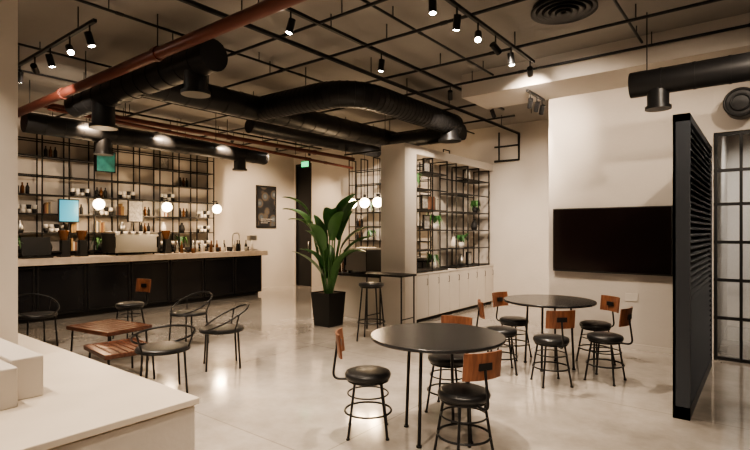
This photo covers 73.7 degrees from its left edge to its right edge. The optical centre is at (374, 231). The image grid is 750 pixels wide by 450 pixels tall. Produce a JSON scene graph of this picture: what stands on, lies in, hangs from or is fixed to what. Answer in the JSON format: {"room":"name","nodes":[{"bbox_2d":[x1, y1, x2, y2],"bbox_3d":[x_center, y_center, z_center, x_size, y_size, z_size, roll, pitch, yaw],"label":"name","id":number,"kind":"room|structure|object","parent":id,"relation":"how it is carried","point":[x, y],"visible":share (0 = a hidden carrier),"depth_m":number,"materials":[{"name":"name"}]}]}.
{"room":"cafe","nodes":[
{"label":"cafe","id":0,"kind":"room"},
{"bbox_2d":[0,0,17,344],"bbox_3d":[-3.430,-0.613,3.650,0.900,3.234,1.130,0,0,38],"label":"wall column","id":1,"kind":"structure","parent":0,"point":[8,8],"depth_m":3.77,"materials":[{"name":"paint"}]},
{"bbox_2d":[18,112,293,287],"bbox_3d":[-6.233,-0.355,9.565,0.200,3.750,12.800,0,0,38],"label":"wall","id":2,"kind":"structure","parent":0,"point":[234,191],"depth_m":11.60,"materials":[{"name":"paint"}]},
{"bbox_2d":[256,185,275,227],"bbox_3d":[-2.949,-0.680,13.573,0.035,1.140,0.680,0,0,38],"label":"framed poster","id":3,"kind":"object","parent":2,"relation":"attached to","point":[265,195],"visible":1,"depth_m":13.53,"materials":[{"name":"black metal"}]},
{"bbox_2d":[294,154,295,284],"bbox_3d":[-2.244,-0.355,14.443,0.080,3.750,0.200,0,0,38],"label":"wall","id":4,"kind":"structure","parent":0,"point":[294,154],"depth_m":14.37,"materials":[{"name":"paint"}]},
{"bbox_2d":[18,285,749,449],"bbox_3d":[-0.913,1.580,5.409,13.700,0.120,12.800,0,0,38],"label":"floor","id":5,"kind":"structure","parent":0,"point":[285,394],"depth_m":4.82,"materials":[{"name":"concrete"}]},
{"bbox_2d":[18,293,59,345],"bbox_3d":[-4.506,1.177,6.626,0.550,0.688,0.580,0,0,33],"label":"lounge chair","id":6,"kind":"object","parent":5,"relation":"on","point":[27,316],"visible":0.81,"depth_m":6.65,"materials":[{"name":"black metal"}]},
{"bbox_2d":[0,333,199,449],"bbox_3d":[-3.631,1.262,2.913,3.890,0.515,3.360,0,0,38],"label":"counter","id":7,"kind":"object","parent":5,"relation":"on","point":[85,403],"visible":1,"depth_m":2.90,"materials":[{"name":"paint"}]},
{"bbox_2d":[0,338,42,410],"bbox_3d":[-2.633,0.880,3.022,1.110,0.250,0.820,0,0,38],"label":"stepped plinth","id":8,"kind":"object","parent":7,"relation":"on","point":[21,368],"visible":1,"depth_m":3.00,"materials":[{"name":"paint"}]},
{"bbox_2d":[66,319,151,359],"bbox_3d":[-3.132,1.310,5.899,0.800,0.421,0.560,0,0,30],"label":"table","id":9,"kind":"object","parent":5,"relation":"on","point":[107,328],"visible":0.94,"depth_m":5.84,"materials":[{"name":"brown wood"}]},
{"bbox_2d":[18,134,213,256],"bbox_3d":[-5.736,-0.190,9.716,0.386,3.420,5.873,0,0,38],"label":"bar shelf","id":10,"kind":"object","parent":5,"relation":"on","point":[46,208],"visible":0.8,"depth_m":10.01,"materials":[{"name":"black metal"}]},
{"bbox_2d":[58,199,78,222],"bbox_3d":[-5.785,-0.400,9.443,0.034,0.440,0.360,0,0,38],"label":"screen","id":11,"kind":"object","parent":10,"relation":"attached to","point":[68,209],"visible":1,"depth_m":9.43,"materials":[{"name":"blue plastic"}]},
{"bbox_2d":[93,194,104,209],"bbox_3d":[-5.371,-0.585,9.736,0.209,0.300,0.269,0,0,-21],"label":"globe lamp","id":12,"kind":"object","parent":10,"relation":"attached to","point":[98,204],"visible":1,"depth_m":9.65,"materials":[{"name":"beige glass"}]},
{"bbox_2d":[95,152,115,172],"bbox_3d":[-5.372,-1.400,9.971,0.034,0.420,0.380,0,0,38],"label":"framed print","id":13,"kind":"object","parent":10,"relation":"attached to","point":[107,164],"visible":0.79,"depth_m":9.97,"materials":[{"name":"green paper"}]},
{"bbox_2d":[127,200,142,222],"bbox_3d":[-5.003,-0.430,10.444,0.034,0.460,0.320,0,0,38],"label":"framed print","id":14,"kind":"object","parent":10,"relation":"attached to","point":[134,207],"visible":1,"depth_m":10.41,"materials":[{"name":"beige paper"}]},
{"bbox_2d":[162,198,171,211],"bbox_3d":[-4.509,-0.585,10.839,0.209,0.300,0.269,0,0,-21],"label":"globe lamp","id":15,"kind":"object","parent":10,"relation":"attached to","point":[166,206],"visible":1,"depth_m":10.74,"materials":[{"name":"beige glass"}]},
{"bbox_2d":[212,201,221,212],"bbox_3d":[-3.739,-0.585,11.824,0.209,0.300,0.269,0,0,-21],"label":"globe lamp","id":16,"kind":"object","parent":10,"relation":"attached to","point":[216,208],"visible":1,"depth_m":11.73,"materials":[{"name":"beige glass"}]},
{"bbox_2d":[83,338,154,378],"bbox_3d":[-2.650,1.355,5.217,0.660,0.331,0.520,0,0,44],"label":"table","id":17,"kind":"object","parent":5,"relation":"on","point":[116,349],"visible":0.65,"depth_m":5.14,"materials":[{"name":"brown wood"}]},
{"bbox_2d":[112,278,150,338],"bbox_3d":[-3.495,1.108,7.219,0.397,0.828,0.493,0,0,28],"label":"dining chair","id":18,"kind":"object","parent":5,"relation":"on","point":[142,285],"visible":0.78,"depth_m":7.22,"materials":[{"name":"black leather"}]},
{"bbox_2d":[18,250,267,323],"bbox_3d":[-4.923,0.985,9.779,0.800,1.070,6.550,0,0,38],"label":"bar counter","id":19,"kind":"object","parent":5,"relation":"on","point":[89,285],"depth_m":9.57,"materials":[{"name":"black wood"}]},
{"bbox_2d":[18,237,52,258],"bbox_3d":[-5.871,0.270,8.648,0.320,0.361,0.440,0,0,38],"label":"coffee machine","id":20,"kind":"object","parent":19,"relation":"on","point":[33,247],"visible":0.98,"depth_m":8.60,"materials":[{"name":"black plastic"}]},
{"bbox_2d":[56,230,70,256],"bbox_3d":[-5.619,0.210,9.022,0.204,0.480,0.180,0,0,38],"label":"coffee grinder","id":21,"kind":"object","parent":19,"relation":"on","point":[63,234],"visible":1,"depth_m":8.96,"materials":[{"name":"black plastic"}]},
{"bbox_2d":[75,230,88,256],"bbox_3d":[-5.434,0.210,9.258,0.204,0.480,0.180,0,0,38],"label":"coffee grinder","id":22,"kind":"object","parent":19,"relation":"on","point":[81,234],"visible":1,"depth_m":9.20,"materials":[{"name":"black plastic"}]},
{"bbox_2d":[101,231,158,255],"bbox_3d":[-4.886,0.220,9.998,0.551,0.460,0.890,0,0,38],"label":"espresso machine","id":23,"kind":"object","parent":19,"relation":"on","point":[111,242],"visible":0.99,"depth_m":9.78,"materials":[{"name":"silver metal"}]},
{"bbox_2d":[160,231,171,253],"bbox_3d":[-4.418,0.210,10.558,0.204,0.480,0.180,0,0,38],"label":"coffee grinder","id":24,"kind":"object","parent":19,"relation":"on","point":[166,243],"visible":1,"depth_m":10.50,"materials":[{"name":"black plastic"}]},
{"bbox_2d":[247,236,257,249],"bbox_3d":[-3.020,0.270,12.296,0.160,0.360,0.220,0,0,38],"label":"press","id":25,"kind":"object","parent":19,"relation":"on","point":[249,238],"visible":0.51,"depth_m":12.24,"materials":[{"name":"silver metal"}]},
{"bbox_2d":[130,324,196,392],"bbox_3d":[-1.991,1.177,4.715,0.580,0.688,0.550,0,0,-32],"label":"lounge chair","id":26,"kind":"object","parent":5,"relation":"on","point":[161,348],"visible":0.98,"depth_m":4.66,"materials":[{"name":"black leather"}]},
{"bbox_2d":[168,291,212,341],"bbox_3d":[-2.514,1.177,6.824,0.580,0.688,0.550,0,0,33],"label":"lounge chair","id":27,"kind":"object","parent":5,"relation":"on","point":[187,312],"visible":0.98,"depth_m":6.74,"materials":[{"name":"black metal"}]},
{"bbox_2d":[199,304,249,371],"bbox_3d":[-1.709,1.177,5.683,0.550,0.688,0.580,0,0,-22],"label":"lounge chair","id":28,"kind":"object","parent":5,"relation":"on","point":[224,328],"visible":1,"depth_m":5.57,"materials":[{"name":"black metal"}]},
{"bbox_2d":[284,194,375,327],"bbox_3d":[-0.753,0.457,8.104,1.491,2.126,1.328,0,0,-17],"label":"potted plant","id":29,"kind":"object","parent":5,"relation":"on","point":[328,304],"visible":1,"depth_m":8.05,"materials":[{"name":"green plant"}]},
{"bbox_2d":[334,270,378,320],"bbox_3d":[-0.167,1.130,9.077,1.360,0.780,0.700,0,0,38],"label":"counter","id":30,"kind":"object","parent":5,"relation":"on","point":[347,282],"depth_m":8.84,"materials":[{"name":"paint"}]},
{"bbox_2d":[338,260,351,272],"bbox_3d":[-0.545,0.620,9.373,0.170,0.240,0.550,0,0,38],"label":"syrup bottles","id":31,"kind":"object","parent":30,"relation":"on","point":[343,270],"visible":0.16,"depth_m":9.26,"materials":[{"name":"orange glass"}]},
{"bbox_2d":[344,247,380,272],"bbox_3d":[-0.187,0.510,9.100,0.540,0.460,0.551,0,0,38],"label":"coffee machine","id":32,"kind":"object","parent":30,"relation":"on","point":[370,260],"visible":0.84,"depth_m":8.89,"materials":[{"name":"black metal"}]},
{"bbox_2d":[332,328,391,440],"bbox_3d":[-0.097,1.138,3.798,0.456,0.767,0.368,0,0,0],"label":"dining chair","id":33,"kind":"object","parent":5,"relation":"on","point":[363,375],"visible":1,"depth_m":3.69,"materials":[{"name":"black leather"}]},
{"bbox_2d":[356,282,385,341],"bbox_3d":[-0.053,1.116,7.046,0.404,0.811,0.404,0,0,18],"label":"bar stool","id":34,"kind":"object","parent":5,"relation":"on","point":[370,285],"visible":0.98,"depth_m":6.96,"materials":[{"name":"black leather"}]},
{"bbox_2d":[342,257,429,271],"bbox_3d":[0.449,1.060,11.863,3.000,0.920,0.530,0,0,38],"label":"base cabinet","id":35,"kind":"object","parent":5,"relation":"on","point":[422,262],"visible":0.04,"depth_m":11.09,"materials":[{"name":"black metal"}]},
{"bbox_2d":[364,272,416,328],"bbox_3d":[0.238,1.085,7.809,0.720,0.870,0.400,0,0,38],"label":"bar table","id":36,"kind":"object","parent":5,"relation":"on","point":[385,274],"visible":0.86,"depth_m":7.73,"materials":[{"name":"black metal"}]},
{"bbox_2d":[381,143,493,324],"bbox_3d":[1.314,0.045,9.442,0.505,2.950,3.300,0,0,38],"label":"shelving unit","id":37,"kind":"object","parent":5,"relation":"on","point":[438,293],"depth_m":8.32,"materials":[{"name":"white painted wood"},{"name":"black metal"}]},
{"bbox_2d":[417,158,447,272],"bbox_3d":[0.875,-0.306,8.799,0.424,1.992,1.075,0,0,38],"label":"display shelf","id":38,"kind":"object","parent":37,"relation":"on","point":[430,204],"visible":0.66,"depth_m":8.88,"materials":[{"name":"black metal"}]},
{"bbox_2d":[439,163,489,268],"bbox_3d":[1.835,-0.300,10.044,0.404,1.980,1.430,0,0,38],"label":"display shelf","id":39,"kind":"object","parent":37,"relation":"on","point":[466,177],"visible":1,"depth_m":9.97,"materials":[{"name":"black metal"}]},
{"bbox_2d":[370,323,505,448],"bbox_3d":[0.466,1.145,3.748,1.000,0.750,1.000,0,0,38],"label":"round dining table","id":40,"kind":"object","parent":5,"relation":"on","point":[430,338],"visible":0.91,"depth_m":3.59,"materials":[{"name":"grey laminate"}]},
{"bbox_2d":[425,315,471,412],"bbox_3d":[0.649,1.138,4.319,0.368,0.767,0.456,0,0,28],"label":"dining chair","id":41,"kind":"object","parent":5,"relation":"on","point":[438,360],"visible":0.52,"depth_m":4.22,"materials":[{"name":"black metal"}]},
{"bbox_2d":[433,350,501,449],"bbox_3d":[0.612,1.138,3.303,0.368,0.767,0.456,0,0,-24],"label":"dining chair","id":42,"kind":"object","parent":5,"relation":"on","point":[486,366],"visible":1,"depth_m":3.19,"materials":[{"name":"black leather"}]},
{"bbox_2d":[476,299,517,375],"bbox_3d":[1.330,1.138,5.467,0.456,0.767,0.368,0,0,6],"label":"dining chair","id":43,"kind":"object","parent":5,"relation":"on","point":[508,332],"visible":0.56,"depth_m":5.37,"materials":[{"name":"black leather"}]},
{"bbox_2d":[492,291,531,360],"bbox_3d":[1.667,1.138,6.135,0.368,0.767,0.456,0,0,-38],"label":"dining chair","id":44,"kind":"object","parent":5,"relation":"on","point":[516,321],"visible":0.66,"depth_m":6.08,"materials":[{"name":"black leather"}]},
{"bbox_2d":[503,294,596,371],"bbox_3d":[1.974,1.145,5.678,1.000,0.750,1.000,0,0,38],"label":"round dining table","id":45,"kind":"object","parent":5,"relation":"on","point":[542,301],"visible":0.94,"depth_m":5.54,"materials":[{"name":"grey laminate"}]},
{"bbox_2d":[530,310,574,388],"bbox_3d":[1.773,1.138,4.982,0.368,0.767,0.456,0,0,-5],"label":"dining chair","id":46,"kind":"object","parent":5,"relation":"on","point":[561,320],"visible":1,"depth_m":4.87,"materials":[{"name":"black leather"}]},
{"bbox_2d":[575,295,619,366],"bbox_3d":[2.605,1.138,5.827,0.456,0.767,0.368,0,0,-17],"label":"dining chair","id":47,"kind":"object","parent":5,"relation":"on","point":[609,303],"visible":0.75,"depth_m":5.81,"materials":[{"name":"black leather"}]},
{"bbox_2d":[583,306,632,386],"bbox_3d":[2.392,1.138,5.103,0.368,0.767,0.456,0,0,-44],"label":"dining chair","id":48,"kind":"object","parent":5,"relation":"on","point":[599,337],"visible":1,"depth_m":5.00,"materials":[{"name":"black leather"}]},
{"bbox_2d":[673,113,711,420],"bbox_3d":[3.139,0.280,4.895,0.120,2.480,2.120,0,0,38],"label":"screen","id":49,"kind":"object","parent":5,"relation":"on","point":[692,152],"visible":1,"depth_m":4.14,"materials":[{"name":"grey paint"}]},
{"bbox_2d":[18,0,749,153],"bbox_3d":[-0.913,-2.305,5.409,13.700,0.150,12.800,0,0,38],"label":"ceiling","id":50,"kind":"structure","parent":0,"point":[117,39],"depth_m":5.82,"materials":[{"name":"concrete"}]},
{"bbox_2d":[18,6,96,67],"bbox_3d":[-3.599,-2.104,5.464,2.434,0.249,0.034,0,0,38],"label":"track","id":51,"kind":"object","parent":50,"relation":"attached to","point":[93,21],"visible":0.94,"depth_m":5.18,"materials":[{"name":"black metal"}]},
{"bbox_2d":[18,66,23,82],"bbox_3d":[-4.231,-1.876,5.958,0.068,0.208,0.115,0,0,-37],"label":"track spotlight","id":52,"kind":"object","parent":51,"relation":"hanging from","point":[20,73],"visible":0.81,"depth_m":5.94,"materials":[{"name":"black metal"}]},
{"bbox_2d":[30,57,39,74],"bbox_3d":[-3.853,-1.889,5.665,0.068,0.181,0.143,0,0,-22],"label":"track spotlight","id":53,"kind":"object","parent":51,"relation":"hanging from","point":[34,67],"visible":1,"depth_m":5.64,"materials":[{"name":"black metal"}]},
{"bbox_2d":[45,48,55,67],"bbox_3d":[-3.496,-1.877,5.385,0.070,0.206,0.098,0,0,38],"label":"track spotlight","id":54,"kind":"object","parent":51,"relation":"hanging from","point":[49,57],"visible":1,"depth_m":5.36,"materials":[{"name":"black metal"}]},
{"bbox_2d":[65,36,74,55],"bbox_3d":[-3.092,-1.880,5.067,0.068,0.201,0.144,0,0,-41],"label":"track spotlight","id":55,"kind":"object","parent":51,"relation":"hanging from","point":[69,48],"visible":1,"depth_m":5.04,"materials":[{"name":"black metal"}]},
{"bbox_2d":[84,25,95,46],"bbox_3d":[-2.731,-1.877,4.787,0.101,0.207,0.068,0,0,-28],"label":"track spotlight","id":56,"kind":"object","parent":51,"relation":"hanging from","point":[89,38],"visible":1,"depth_m":4.76,"materials":[{"name":"black metal"}]},
{"bbox_2d":[18,42,112,67],"bbox_3d":[-2.109,-2.176,8.183,0.035,0.106,9.300,0,0,38],"label":"conduit","id":57,"kind":"object","parent":50,"relation":"attached to","point":[20,44],"visible":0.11,"depth_m":6.06,"materials":[{"name":"black metal"}]},
{"bbox_2d":[18,69,246,119],"bbox_3d":[-2.897,-2.166,8.799,0.035,0.126,9.300,0,0,38],"label":"conduit","id":58,"kind":"object","parent":50,"relation":"attached to","point":[30,72],"visible":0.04,"depth_m":7.05,"materials":[{"name":"black metal"}]},
{"bbox_2d":[20,111,268,171],"bbox_3d":[-4.048,-1.794,9.762,0.331,0.869,4.800,0,0,38],"label":"ventilation duct","id":59,"kind":"object","parent":50,"relation":"hanging from","point":[33,123],"visible":0.91,"depth_m":9.10,"materials":[{"name":"black metal"}]},
{"bbox_2d":[18,0,306,116],"bbox_3d":[-1.593,-1.987,4.620,13.000,0.484,0.150,0,0,38],"label":"pipe","id":60,"kind":"object","parent":50,"relation":"hanging from","point":[265,8],"visible":0.85,"depth_m":4.91,"materials":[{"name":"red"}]},
{"bbox_2d":[30,112,310,158],"bbox_3d":[-4.631,-2.121,10.153,0.035,0.216,9.300,0,0,38],"label":"conduit","id":61,"kind":"object","parent":50,"relation":"attached to","point":[30,112],"visible":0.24,"depth_m":9.87,"materials":[{"name":"black metal"}]},
{"bbox_2d":[43,103,354,160],"bbox_3d":[-2.744,-2.026,10.132,0.112,0.405,7.110,0,0,38],"label":"pipe","id":62,"kind":"object","parent":50,"relation":"hanging from","point":[117,117],"visible":0.66,"depth_m":9.64,"materials":[{"name":"red-brown painted metal"},{"name":"copper"}]},
{"bbox_2d":[47,106,352,168],"bbox_3d":[-2.606,-1.889,9.739,0.075,0.679,6.662,0,0,38],"label":"pipe","id":63,"kind":"object","parent":50,"relation":"hanging from","point":[53,109],"visible":0.74,"depth_m":9.10,"materials":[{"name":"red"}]},
{"bbox_2d":[115,104,321,149],"bbox_3d":[-3.078,-2.144,10.273,0.034,0.169,5.634,0,0,38],"label":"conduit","id":64,"kind":"object","parent":50,"relation":"attached to","point":[120,111],"visible":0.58,"depth_m":9.88,"materials":[{"name":"black metal"}]},
{"bbox_2d":[56,0,387,116],"bbox_3d":[-1.027,-2.144,5.345,13.000,0.169,0.040,0,0,38],"label":"conduit","id":65,"kind":"object","parent":50,"relation":"attached to","point":[376,2],"visible":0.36,"depth_m":5.02,"materials":[{"name":"black metal"}]},
{"bbox_2d":[64,33,466,149],"bbox_3d":[-0.967,-1.800,7.486,6.125,0.859,3.278,0,0,-35],"label":"ventilation duct","id":66,"kind":"object","parent":50,"relation":"hanging from","point":[182,78],"visible":0.95,"depth_m":6.59,"materials":[{"name":"black metal"}]},
{"bbox_2d":[75,0,474,133],"bbox_3d":[-0.453,-2.166,7.460,0.035,0.126,8.400,0,0,38],"label":"conduit","id":67,"kind":"object","parent":50,"relation":"attached to","point":[81,1],"visible":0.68,"depth_m":5.20,"materials":[{"name":"black metal"}]},
{"bbox_2d":[301,153,310,167],"bbox_3d":[-1.874,-1.985,13.519,0.300,0.490,0.071,0,0,38],"label":"exit sign","id":68,"kind":"object","parent":50,"relation":"hanging from","point":[304,164],"visible":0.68,"depth_m":13.49,"materials":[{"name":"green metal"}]},
{"bbox_2d":[245,119,380,157],"bbox_3d":[-1.087,-1.987,10.303,0.269,0.484,3.700,0,0,38],"label":"ventilation duct","id":69,"kind":"object","parent":50,"relation":"hanging from","point":[252,127],"visible":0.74,"depth_m":9.81,"materials":[{"name":"black metal"}]},
{"bbox_2d":[123,0,526,116],"bbox_3d":[-0.584,-2.135,5.913,13.000,0.189,0.040,0,0,38],"label":"conduit","id":70,"kind":"object","parent":50,"relation":"attached to","point":[444,22],"visible":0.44,"depth_m":5.45,"materials":[{"name":"black metal"}]},
{"bbox_2d":[177,0,519,162],"bbox_3d":[0.175,-1.841,7.082,0.556,0.775,8.376,0,0,38],"label":"pipe","id":71,"kind":"object","parent":50,"relation":"hanging from","point":[195,4],"visible":0.91,"depth_m":6.09,"materials":[{"name":"black metal"}]},
{"bbox_2d":[242,104,476,144],"bbox_3d":[-0.849,-2.144,10.117,7.405,0.169,0.040,0,0,38],"label":"conduit","id":72,"kind":"object","parent":50,"relation":"attached to","point":[471,104],"visible":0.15,"depth_m":9.28,"materials":[{"name":"black metal"}]},
{"bbox_2d":[344,117,380,155],"bbox_3d":[-0.194,-1.855,9.416,1.000,0.750,0.030,0,0,38],"label":"rail","id":73,"kind":"object","parent":50,"relation":"hanging from","point":[345,154],"visible":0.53,"depth_m":9.49,"materials":[{"name":"black metal"}]},
{"bbox_2d":[360,153,369,207],"bbox_3d":[-0.194,-0.968,9.416,0.190,1.025,0.190,0,0,38],"label":"globe pendant light","id":74,"kind":"object","parent":73,"relation":"hanging from","point":[365,203],"visible":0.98,"depth_m":9.38,"materials":[{"name":"beige glass"}]},
{"bbox_2d":[373,152,380,206],"bbox_3d":[0.050,-0.968,9.225,0.190,1.025,0.190,0,0,38],"label":"globe pendant light","id":75,"kind":"object","parent":73,"relation":"hanging from","point":[376,201],"visible":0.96,"depth_m":9.18,"materials":[{"name":"beige glass"}]},
{"bbox_2d":[285,7,503,110],"bbox_3d":[0.628,-2.144,6.489,0.034,0.169,5.034,0,0,38],"label":"track","id":76,"kind":"object","parent":50,"relation":"attached to","point":[295,12],"visible":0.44,"depth_m":5.50,"materials":[{"name":"black metal"}]},
{"bbox_2d":[285,11,295,34],"bbox_3d":[-0.789,-1.957,4.676,0.098,0.206,0.068,0,0,-3],"label":"track spotlight","id":77,"kind":"object","parent":76,"relation":"hanging from","point":[291,22],"visible":1,"depth_m":4.65,"materials":[{"name":"black metal"}]},
{"bbox_2d":[378,54,384,71],"bbox_3d":[0.073,-1.958,5.780,0.085,0.205,0.068,0,0,38],"label":"track spotlight","id":78,"kind":"object","parent":76,"relation":"hanging from","point":[381,61],"visible":1,"depth_m":5.75,"materials":[{"name":"black metal"}]},
{"bbox_2d":[448,86,452,100],"bbox_3d":[1.060,-1.959,7.044,0.068,0.202,0.142,0,0,10],"label":"track spotlight","id":79,"kind":"object","parent":76,"relation":"hanging from","point":[450,92],"visible":1,"depth_m":7.02,"materials":[{"name":"black metal"}]},
{"bbox_2d":[275,109,531,151],"bbox_3d":[-0.202,-2.135,10.945,7.405,0.189,0.040,0,0,38],"label":"conduit","id":80,"kind":"object","parent":50,"relation":"attached to","point":[531,109],"visible":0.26,"depth_m":9.43,"materials":[{"name":"black metal"}]},
{"bbox_2d":[361,0,493,75],"bbox_3d":[0.024,-2.166,4.740,0.035,0.126,5.100,0,0,38],"label":"conduit","id":81,"kind":"object","parent":50,"relation":"attached to","point":[392,16],"visible":0.9,"depth_m":5.34,"materials":[{"name":"black metal"}]},
{"bbox_2d":[154,0,722,132],"bbox_3d":[0.106,-2.144,6.795,13.000,0.169,0.040,0,0,38],"label":"conduit","id":82,"kind":"object","parent":50,"relation":"attached to","point":[707,1],"visible":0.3,"depth_m":5.34,"materials":[{"name":"black metal"}]},
{"bbox_2d":[191,23,749,138],"bbox_3d":[0.635,-2.144,7.473,13.000,0.169,0.040,0,0,38],"label":"conduit","id":83,"kind":"object","parent":50,"relation":"attached to","point":[744,25],"visible":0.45,"depth_m":6.00,"materials":[{"name":"black metal"}]},
{"bbox_2d":[445,0,534,63],"bbox_3d":[0.760,-2.130,4.546,0.034,0.199,3.734,0,0,38],"label":"track","id":84,"kind":"object","parent":50,"relation":"attached to","point":[453,3],"visible":1,"depth_m":5.04,"materials":[{"name":"black metal"}]},
{"bbox_2d":[428,0,436,14],"bbox_3d":[0.483,-1.928,4.191,0.068,0.204,0.083,0,0,-7],"label":"track spotlight","id":85,"kind":"object","parent":84,"relation":"hanging from","point":[432,3],"visible":1,"depth_m":4.16,"materials":[{"name":"black metal"}]},
{"bbox_2d":[453,7,460,30],"bbox_3d":[0.741,-1.927,4.524,0.068,0.206,0.098,0,0,-12],"label":"track spotlight","id":86,"kind":"object","parent":84,"relation":"hanging from","point":[457,17],"visible":1,"depth_m":4.50,"materials":[{"name":"black metal"}]},
{"bbox_2d":[474,23,481,42],"bbox_3d":[0.999,-1.928,4.850,0.068,0.205,0.138,0,0,12],"label":"track spotlight","id":87,"kind":"object","parent":84,"relation":"hanging from","point":[477,35],"visible":1,"depth_m":4.82,"materials":[{"name":"black metal"}]},
{"bbox_2d":[490,35,501,54],"bbox_3d":[1.250,-1.934,5.171,0.147,0.192,0.068,0,0,-40],"label":"track spotlight","id":88,"kind":"object","parent":84,"relation":"hanging from","point":[493,45],"visible":1,"depth_m":5.15,"materials":[{"name":"black metal"}]},
{"bbox_2d":[507,47,514,65],"bbox_3d":[1.493,-1.928,5.484,0.086,0.205,0.067,0,0,-18],"label":"track spotlight","id":89,"kind":"object","parent":84,"relation":"hanging from","point":[511,61],"visible":1,"depth_m":5.46,"materials":[{"name":"black metal"}]},
{"bbox_2d":[527,60,532,77],"bbox_3d":[1.839,-1.937,5.929,0.068,0.186,0.145,0,0,19],"label":"track spotlight","id":90,"kind":"object","parent":84,"relation":"hanging from","point":[529,68],"visible":1,"depth_m":5.90,"materials":[{"name":"black metal"}]},
{"bbox_2d":[531,0,597,24],"bbox_3d":[1.849,-2.182,4.901,0.620,0.094,0.620,0,0,38],"label":"ceiling vent","id":91,"kind":"object","parent":50,"relation":"in","point":[549,12],"visible":1,"depth_m":4.89,"materials":[{"name":"black metal"}]},
{"bbox_2d":[462,13,749,108],"bbox_3d":[3.850,-2.065,5.577,6.000,0.330,0.830,0,0,38],"label":"bulkhead","id":92,"kind":"object","parent":50,"relation":"attached to","point":[608,72],"depth_m":6.04,"materials":[{"name":"beige paint"}]},
{"bbox_2d":[612,0,642,43],"bbox_3d":[1.380,-2.176,3.554,0.035,0.106,5.300,0,0,38],"label":"conduit","id":93,"kind":"object","parent":50,"relation":"attached to","point":[616,3],"visible":1,"depth_m":5.01,"materials":[{"name":"black metal"}]},
{"bbox_2d":[628,12,749,111],"bbox_3d":[4.021,-1.730,4.091,3.500,0.999,0.265,0,0,38],"label":"ventilation duct","id":94,"kind":"object","parent":50,"relation":"hanging from","point":[657,84],"visible":1,"depth_m":4.81,"materials":[{"name":"black metal"}]},
{"bbox_2d":[296,119,749,327],"bbox_3d":[2.997,-0.355,10.349,13.220,3.750,0.200,0,0,38],"label":"wall","id":95,"kind":"structure","parent":0,"point":[519,190],"depth_m":10.37,"materials":[{"name":"paint"}]},
{"bbox_2d":[296,163,311,285],"bbox_3d":[-1.967,-0.205,14.213,0.640,3.450,0.222,0,0,38],"label":"door","id":96,"kind":"structure","parent":95,"relation":"in","point":[303,175],"depth_m":14.19,"materials":[{"name":"black wood"}]},
{"bbox_2d":[349,149,449,256],"bbox_3d":[0.506,-0.623,11.977,2.770,2.415,0.365,0,0,38],"label":"display shelf","id":97,"kind":"object","parent":95,"relation":"attached to","point":[371,209],"visible":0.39,"depth_m":12.44,"materials":[{"name":"black metal"}]},
{"bbox_2d":[549,86,726,358],"bbox_3d":[4.099,-0.355,7.635,1.960,3.750,2.720,0,0,38],"label":"wall","id":98,"kind":"structure","parent":0,"point":[605,150],"depth_m":6.65,"materials":[{"name":"beige paint"}]},
{"bbox_2d":[526,89,544,100],"bbox_3d":[2.216,-1.884,6.898,0.034,0.030,0.634,0,0,38],"label":"track","id":99,"kind":"object","parent":98,"relation":"attached to","point":[527,90],"visible":1,"depth_m":6.85,"materials":[{"name":"black metal"}]},
{"bbox_2d":[527,93,532,108],"bbox_3d":[2.094,-1.768,6.744,0.068,0.203,0.141,0,0,9],"label":"track spotlight","id":100,"kind":"object","parent":99,"relation":"hanging from","point":[530,100],"visible":1,"depth_m":6.72,"materials":[{"name":"black metal"}]},
{"bbox_2d":[534,97,539,111],"bbox_3d":[2.248,-1.767,6.940,0.068,0.204,0.139,0,0,6],"label":"track spotlight","id":101,"kind":"object","parent":99,"relation":"hanging from","point":[537,104],"visible":1,"depth_m":6.92,"materials":[{"name":"black metal"}]},
{"bbox_2d":[539,100,544,114],"bbox_3d":[2.370,-1.766,7.098,0.068,0.205,0.137,0,0,3],"label":"track spotlight","id":102,"kind":"object","parent":99,"relation":"hanging from","point":[542,107],"visible":1,"depth_m":7.08,"materials":[{"name":"black metal"}]},
{"bbox_2d":[553,206,672,275],"bbox_3d":[3.107,0.110,6.624,1.460,0.870,0.094,0,0,38],"label":"television","id":103,"kind":"object","parent":98,"relation":"attached to","point":[638,240],"depth_m":6.54,"materials":[{"name":"black glass"}]},
{"bbox_2d":[625,293,637,301],"bbox_3d":[3.333,0.850,6.500,0.150,0.100,0.012,0,0,38],"label":"wall socket plate","id":104,"kind":"object","parent":98,"relation":"attached to","point":[628,296],"depth_m":6.49,"materials":[{"name":"white plastic"}]},
{"bbox_2d":[550,333,712,359],"bbox_3d":[3.257,1.485,6.557,1.960,0.070,0.015,0,0,38],"label":"baseboard","id":105,"kind":"structure","parent":98,"relation":"attached to","point":[576,339],"depth_m":6.44,"materials":[{"name":"paint"}]},
{"bbox_2d":[723,87,749,119],"bbox_3d":[4.154,-1.450,5.674,0.330,0.330,0.292,0,0,38],"label":"air vent","id":106,"kind":"object","parent":98,"relation":"attached to","point":[736,103],"visible":1,"depth_m":5.59,"materials":[{"name":"black metal"}]},
{"bbox_2d":[713,81,749,132],"bbox_3d":[5.289,-1.540,5.056,3.090,0.720,0.120,0,0,38],"label":"wall","id":107,"kind":"structure","parent":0,"point":[722,122],"depth_m":5.89,"materials":[{"name":"beige paint"}]},
{"bbox_2d":[714,130,749,363],"bbox_3d":[5.279,0.170,5.051,3.080,2.700,0.060,0,0,38],"label":"window","id":108,"kind":"structure","parent":107,"relation":"in","point":[740,169],"depth_m":5.87,"materials":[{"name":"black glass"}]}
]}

